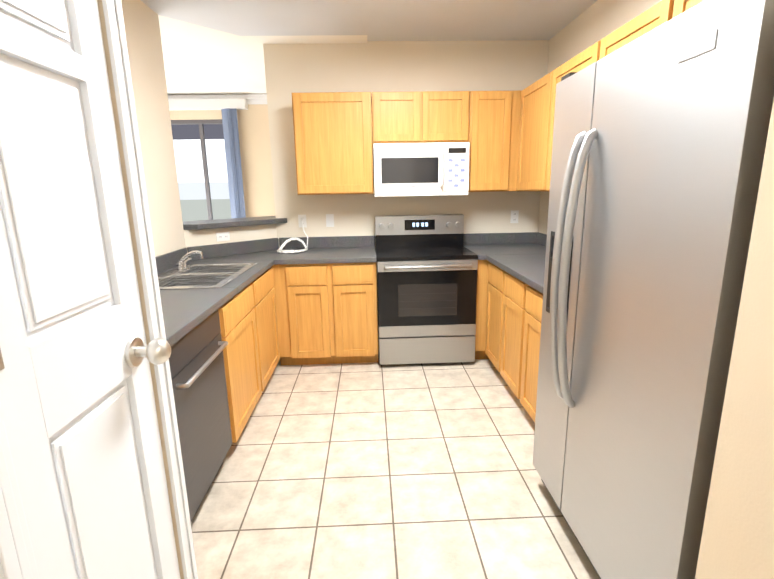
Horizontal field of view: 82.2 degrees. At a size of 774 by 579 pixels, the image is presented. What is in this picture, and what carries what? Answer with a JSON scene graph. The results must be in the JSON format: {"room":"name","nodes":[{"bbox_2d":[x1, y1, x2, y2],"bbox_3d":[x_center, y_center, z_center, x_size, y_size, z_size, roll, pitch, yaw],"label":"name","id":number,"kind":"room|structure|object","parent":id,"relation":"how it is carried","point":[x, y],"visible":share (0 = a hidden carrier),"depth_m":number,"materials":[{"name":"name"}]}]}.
{"room":"kitchen","nodes":[
{"label":"kitchen","id":0,"kind":"room"},
{"bbox_2d":[97,0,183,578],"bbox_3d":[-0.623,0.143,-0.079,0.100,2.650,2.535,-1,13,-2],"label":"wall","id":1,"kind":"structure","parent":0,"point":[116,118],"depth_m":1.11,"materials":[{"name":"white paint"}]},
{"bbox_2d":[0,0,180,578],"bbox_3d":[-0.584,0.202,0.918,0.124,2.068,0.476,-1,13,-2],"label":"pantry door","id":2,"kind":"structure","parent":1,"relation":"in","point":[78,354],"depth_m":0.87,"materials":[{"name":"white paint"}]},
{"bbox_2d":[0,0,197,578],"bbox_3d":[-0.648,0.171,0.912,0.117,2.158,0.612,-1,13,-2],"label":"door frame","id":3,"kind":"structure","parent":1,"relation":"attached to","point":[17,559],"depth_m":1.07,"materials":[{"name":"white paint"}]},
{"bbox_2d":[121,0,185,256],"bbox_3d":[-1.590,-0.370,2.259,0.120,2.650,2.325,-1,13,-2],"label":"wall","id":4,"kind":"structure","parent":0,"point":[144,45],"depth_m":3.00,"materials":[{"name":"beige paint"}]},
{"bbox_2d":[170,104,274,216],"bbox_3d":[-2.303,-1.369,5.248,4.200,3.300,0.120,-1,13,-2],"label":"wall","id":5,"kind":"structure","parent":0,"point":[255,147],"depth_m":5.17,"materials":[{"name":"beige paint"}]},
{"bbox_2d":[171,119,222,219],"bbox_3d":[-2.241,-1.301,5.240,1.080,1.330,0.110,-1,13,-2],"label":"window","id":6,"kind":"structure","parent":5,"relation":"in","point":[203,151],"depth_m":5.17,"materials":[{"name":"glass"},{"name":"grey metal"}]},
{"bbox_2d":[168,99,247,217],"bbox_3d":[-2.211,-1.226,5.155,1.290,1.820,0.128,-1,13,-2],"label":"vertical blinds","id":7,"kind":"object","parent":6,"relation":"attached to","point":[228,108],"visible":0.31,"depth_m":5.03,"materials":[{"name":"blue fabric"},{"name":"white plastic"}]},
{"bbox_2d":[168,94,266,103],"bbox_3d":[-2.313,-2.128,4.983,4.000,0.099,0.059,-1,13,-2],"label":"crown molding","id":8,"kind":"structure","parent":5,"relation":"attached to","point":[256,98],"depth_m":4.97,"materials":[{"name":"white paint"}]},
{"bbox_2d":[184,224,276,258],"bbox_3d":[-1.326,0.023,3.897,0.120,1.150,0.834,11,17,42],"label":"wall","id":9,"kind":"structure","parent":0,"point":[208,236],"depth_m":3.73,"materials":[{"name":"beige paint"}]},
{"bbox_2d":[216,232,229,241],"bbox_3d":[-1.356,-0.438,3.670,0.008,0.072,0.115,11,17,42],"label":"outlet","id":10,"kind":"object","parent":9,"relation":"attached to","point":[222,236],"visible":1,"depth_m":3.67,"materials":[{"name":"white plastic"}]},
{"bbox_2d":[183,216,286,229],"bbox_3d":[-1.492,-0.616,4.022,1.172,0.043,1.207,-1,13,-2],"label":"bar","id":11,"kind":"object","parent":9,"relation":"on","point":[218,223],"visible":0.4,"depth_m":3.72,"materials":[{"name":"laminate"}]},
{"bbox_2d":[158,15,366,94],"bbox_3d":[-2.233,-1.963,2.878,4.200,0.528,4.485,-1,13,-2],"label":"wall","id":12,"kind":"structure","parent":0,"point":[199,60],"depth_m":3.94,"materials":[{"name":"white paint"}]},
{"bbox_2d":[141,0,596,40],"bbox_3d":[0.653,-1.556,1.096,4.580,0.100,5.670,-1,13,-2],"label":"ceiling","id":13,"kind":"structure","parent":0,"point":[437,20],"depth_m":3.21,"materials":[{"name":"white paint"}]},
{"bbox_2d":[191,351,599,578],"bbox_3d":[-0.636,0.988,2.300,7.600,0.050,7.400,-1,13,-2],"label":"floor","id":14,"kind":"structure","parent":0,"point":[375,470],"depth_m":2.19,"materials":[{"name":"tile"}]},
{"bbox_2d":[169,309,231,521],"bbox_3d":[-1.112,0.588,2.018,0.670,0.872,0.595,-1,13,-2],"label":"dishwasher","id":15,"kind":"object","parent":14,"relation":"on","point":[196,363],"visible":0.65,"depth_m":1.96,"materials":[{"name":"silver metal"}]},
{"bbox_2d":[218,300,241,442],"bbox_3d":[-1.155,0.580,2.050,0.680,0.876,0.709,-1,13,-2],"label":"base cabinet","id":16,"kind":"object","parent":14,"relation":"on","point":[226,324],"depth_m":2.38,"materials":[{"name":"brown wood"}]},
{"bbox_2d":[230,279,265,430],"bbox_3d":[-1.178,0.450,2.622,0.680,0.876,0.642,-1,13,-2],"label":"base cabinet","id":17,"kind":"object","parent":14,"relation":"on","point":[248,327],"depth_m":2.72,"materials":[{"name":"brown wood"}]},
{"bbox_2d":[256,267,279,384],"bbox_3d":[-1.204,0.309,3.248,0.680,0.876,0.642,-1,13,-2],"label":"base cabinet","id":18,"kind":"object","parent":14,"relation":"on","point":[267,315],"depth_m":3.27,"materials":[{"name":"brown wood"}]},
{"bbox_2d":[155,237,286,346],"bbox_3d":[-1.189,-0.079,2.645,0.690,0.143,2.908,-1,13,-2],"label":"countertop","id":19,"kind":"structure","parent":18,"relation":"on","point":[183,310],"depth_m":2.58,"materials":[{"name":"laminate"}]},
{"bbox_2d":[158,250,256,289],"bbox_3d":[-1.204,-0.075,2.857,0.532,0.308,0.832,-1,13,-2],"label":"sink","id":20,"kind":"object","parent":19,"relation":"in","point":[198,276],"visible":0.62,"depth_m":2.88,"materials":[{"name":"silver metal"}]},
{"bbox_2d":[221,238,270,243],"bbox_3d":[-1.250,-0.325,3.737,0.480,0.143,0.667,-1,13,-2],"label":"countertop","id":21,"kind":"structure","parent":18,"relation":"on","point":[260,241],"depth_m":3.85,"materials":[{"name":"laminate"}]},
{"bbox_2d":[275,236,376,264],"bbox_3d":[-0.493,-0.345,3.764,0.794,0.143,0.667,-1,13,-2],"label":"countertop","id":22,"kind":"structure","parent":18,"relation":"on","point":[332,249],"depth_m":3.89,"materials":[{"name":"laminate"}]},
{"bbox_2d":[277,217,307,252],"bbox_3d":[-0.833,-0.479,3.872,0.258,0.285,0.354,-1,13,-2],"label":"coil","id":23,"kind":"object","parent":22,"relation":"on","point":[280,250],"visible":1,"depth_m":3.94,"materials":[{"name":"white plastic"}]},
{"bbox_2d":[271,262,377,364],"bbox_3d":[-0.501,0.153,3.883,0.825,0.875,0.650,-1,13,-2],"label":"base cabinet","id":24,"kind":"object","parent":14,"relation":"on","point":[327,313],"visible":0.88,"depth_m":3.57,"materials":[{"name":"brown wood"}]},
{"bbox_2d":[375,214,477,364],"bbox_3d":[0.310,-0.012,3.812,0.796,1.200,0.727,-1,13,-2],"label":"range","id":25,"kind":"object","parent":14,"relation":"on","point":[426,266],"visible":1,"depth_m":3.57,"materials":[{"name":"silver metal"}]},
{"bbox_2d":[475,260,488,358],"bbox_3d":[1.070,0.110,3.950,0.722,0.875,0.627,-1,13,-2],"label":"base cabinet","id":26,"kind":"object","parent":14,"relation":"on","point":[481,300],"visible":0.04,"depth_m":3.63,"materials":[{"name":"brown wood"}]},
{"bbox_2d":[463,233,486,259],"bbox_3d":[0.730,-0.376,3.808,0.058,0.143,0.667,-1,13,-2],"label":"countertop","id":27,"kind":"structure","parent":26,"relation":"on","point":[474,243],"depth_m":4.11,"materials":[{"name":"laminate"}]},
{"bbox_2d":[485,262,500,368],"bbox_3d":[1.133,0.227,3.428,0.640,0.876,0.445,-1,13,-2],"label":"base cabinet","id":28,"kind":"object","parent":14,"relation":"on","point":[494,272],"depth_m":3.44,"materials":[{"name":"brown wood"}]},
{"bbox_2d":[475,232,546,293],"bbox_3d":[1.120,-0.230,3.133,0.667,0.143,2.078,-1,13,-2],"label":"countertop","id":29,"kind":"structure","parent":28,"relation":"on","point":[521,256],"depth_m":3.52,"materials":[{"name":"laminate"}]},
{"bbox_2d":[497,269,520,396],"bbox_3d":[1.151,0.324,2.999,0.640,0.876,0.435,-1,13,-2],"label":"base cabinet","id":30,"kind":"object","parent":14,"relation":"on","point":[513,325],"depth_m":3.04,"materials":[{"name":"brown wood"}]},
{"bbox_2d":[517,281,542,421],"bbox_3d":[1.171,0.435,2.510,0.640,0.876,0.568,-1,13,-2],"label":"base cabinet","id":31,"kind":"object","parent":14,"relation":"on","point":[528,338],"depth_m":2.66,"materials":[{"name":"brown wood"}]},
{"bbox_2d":[533,0,773,578],"bbox_3d":[1.062,0.143,1.530,0.858,1.840,0.985,-1,13,-2],"label":"refrigerator","id":32,"kind":"object","parent":14,"relation":"on","point":[660,134],"visible":0.98,"depth_m":1.23,"materials":[{"name":"silver metal"}]},
{"bbox_2d":[263,40,548,249],"bbox_3d":[0.255,-0.818,4.093,2.540,2.650,0.120,-1,13,-2],"label":"wall","id":33,"kind":"structure","parent":0,"point":[409,66],"depth_m":3.82,"materials":[{"name":"beige paint"}]},
{"bbox_2d":[298,215,306,227],"bbox_3d":[-0.769,-0.622,4.029,0.072,0.115,0.008,-1,13,-2],"label":"electrical outlet","id":34,"kind":"object","parent":33,"relation":"attached to","point":[303,221],"visible":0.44,"depth_m":4.03,"materials":[{"name":"white plastic"}]},
{"bbox_2d":[326,214,333,226],"bbox_3d":[-0.519,-0.628,4.038,0.072,0.115,0.008,-1,13,-2],"label":"electrical outlet","id":35,"kind":"object","parent":33,"relation":"attached to","point":[329,220],"visible":1,"depth_m":4.04,"materials":[{"name":"white plastic"}]},
{"bbox_2d":[292,92,375,194],"bbox_3d":[-0.439,-1.208,3.739,0.628,0.790,0.338,-1,13,-2],"label":"upper cabinet","id":36,"kind":"object","parent":33,"relation":"attached to","point":[337,135],"depth_m":3.58,"materials":[{"name":"brown wood"}]},
{"bbox_2d":[372,91,431,142],"bbox_3d":[0.104,-1.417,3.714,0.458,0.390,0.338,-1,13,-2],"label":"upper cabinet","id":37,"kind":"object","parent":33,"relation":"attached to","point":[397,117],"depth_m":3.56,"materials":[{"name":"brown wood"}]},
{"bbox_2d":[373,142,469,196],"bbox_3d":[0.277,-1.011,3.766,0.778,0.420,0.426,-1,13,-2],"label":"microwave","id":38,"kind":"object","parent":37,"relation":"attached to","point":[420,169],"visible":1,"depth_m":3.60,"materials":[{"name":"white plastic"}]},
{"bbox_2d":[432,91,471,142],"bbox_3d":[0.432,-1.425,3.726,0.458,0.390,0.338,-1,13,-2],"label":"upper cabinet","id":39,"kind":"object","parent":33,"relation":"attached to","point":[451,110],"depth_m":3.57,"materials":[{"name":"brown wood"}]},
{"bbox_2d":[468,90,520,191],"bbox_3d":[0.875,-1.241,3.786,0.414,0.790,0.338,-1,13,-2],"label":"upper cabinet","id":40,"kind":"object","parent":33,"relation":"attached to","point":[493,150],"depth_m":3.63,"materials":[{"name":"brown wood"}]},
{"bbox_2d":[510,210,518,222],"bbox_3d":[1.179,-0.671,4.098,0.072,0.115,0.008,-1,13,-2],"label":"electrical outlet","id":41,"kind":"object","parent":33,"relation":"attached to","point":[514,216],"visible":1,"depth_m":4.10,"materials":[{"name":"white plastic"}]},
{"bbox_2d":[538,0,661,233],"bbox_3d":[1.531,-0.480,2.504,0.120,2.650,3.230,-1,13,-2],"label":"wall","id":42,"kind":"structure","parent":0,"point":[595,22],"depth_m":3.13,"materials":[{"name":"beige paint"}]},
{"bbox_2d":[517,76,544,190],"bbox_3d":[1.255,-1.134,3.284,0.338,0.790,0.682,-1,13,-2],"label":"upper cabinet","id":43,"kind":"object","parent":42,"relation":"attached to","point":[537,112],"depth_m":3.37,"materials":[{"name":"brown wood"}]},
{"bbox_2d":[537,48,588,190],"bbox_3d":[1.278,-1.007,2.720,0.338,0.790,0.765,-1,13,-2],"label":"upper cabinet","id":44,"kind":"object","parent":42,"relation":"attached to","point":[580,61],"depth_m":3.00,"materials":[{"name":"brown wood"}]},
{"bbox_2d":[589,0,668,64],"bbox_3d":[1.301,-0.884,2.174,0.338,0.790,0.645,-1,13,-2],"label":"upper cabinet","id":45,"kind":"object","parent":42,"relation":"attached to","point":[657,15],"depth_m":2.05,"materials":[{"name":"brown wood"}]},
{"bbox_2d":[669,0,704,19],"bbox_3d":[1.322,-0.985,1.511,0.338,0.300,0.595,-1,13,-2],"label":"upper cabinet","id":46,"kind":"object","parent":42,"relation":"attached to","point":[676,7],"depth_m":1.73,"materials":[{"name":"brown wood"}]},
{"bbox_2d":[695,99,773,578],"bbox_3d":[1.866,-0.107,0.832,2.250,2.650,0.220,-1,13,-2],"label":"wall","id":47,"kind":"structure","parent":0,"point":[737,540],"depth_m":0.91,"materials":[{"name":"beige paint"}]},
{"label":"outside","id":48,"kind":"structure","parent":0,"visible":0},
{"bbox_2d":[171,124,230,220],"bbox_3d":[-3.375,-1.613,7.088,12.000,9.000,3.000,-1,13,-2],"label":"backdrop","id":49,"kind":"structure","parent":48,"point":[189,166],"depth_m":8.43,"materials":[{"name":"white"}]}
]}

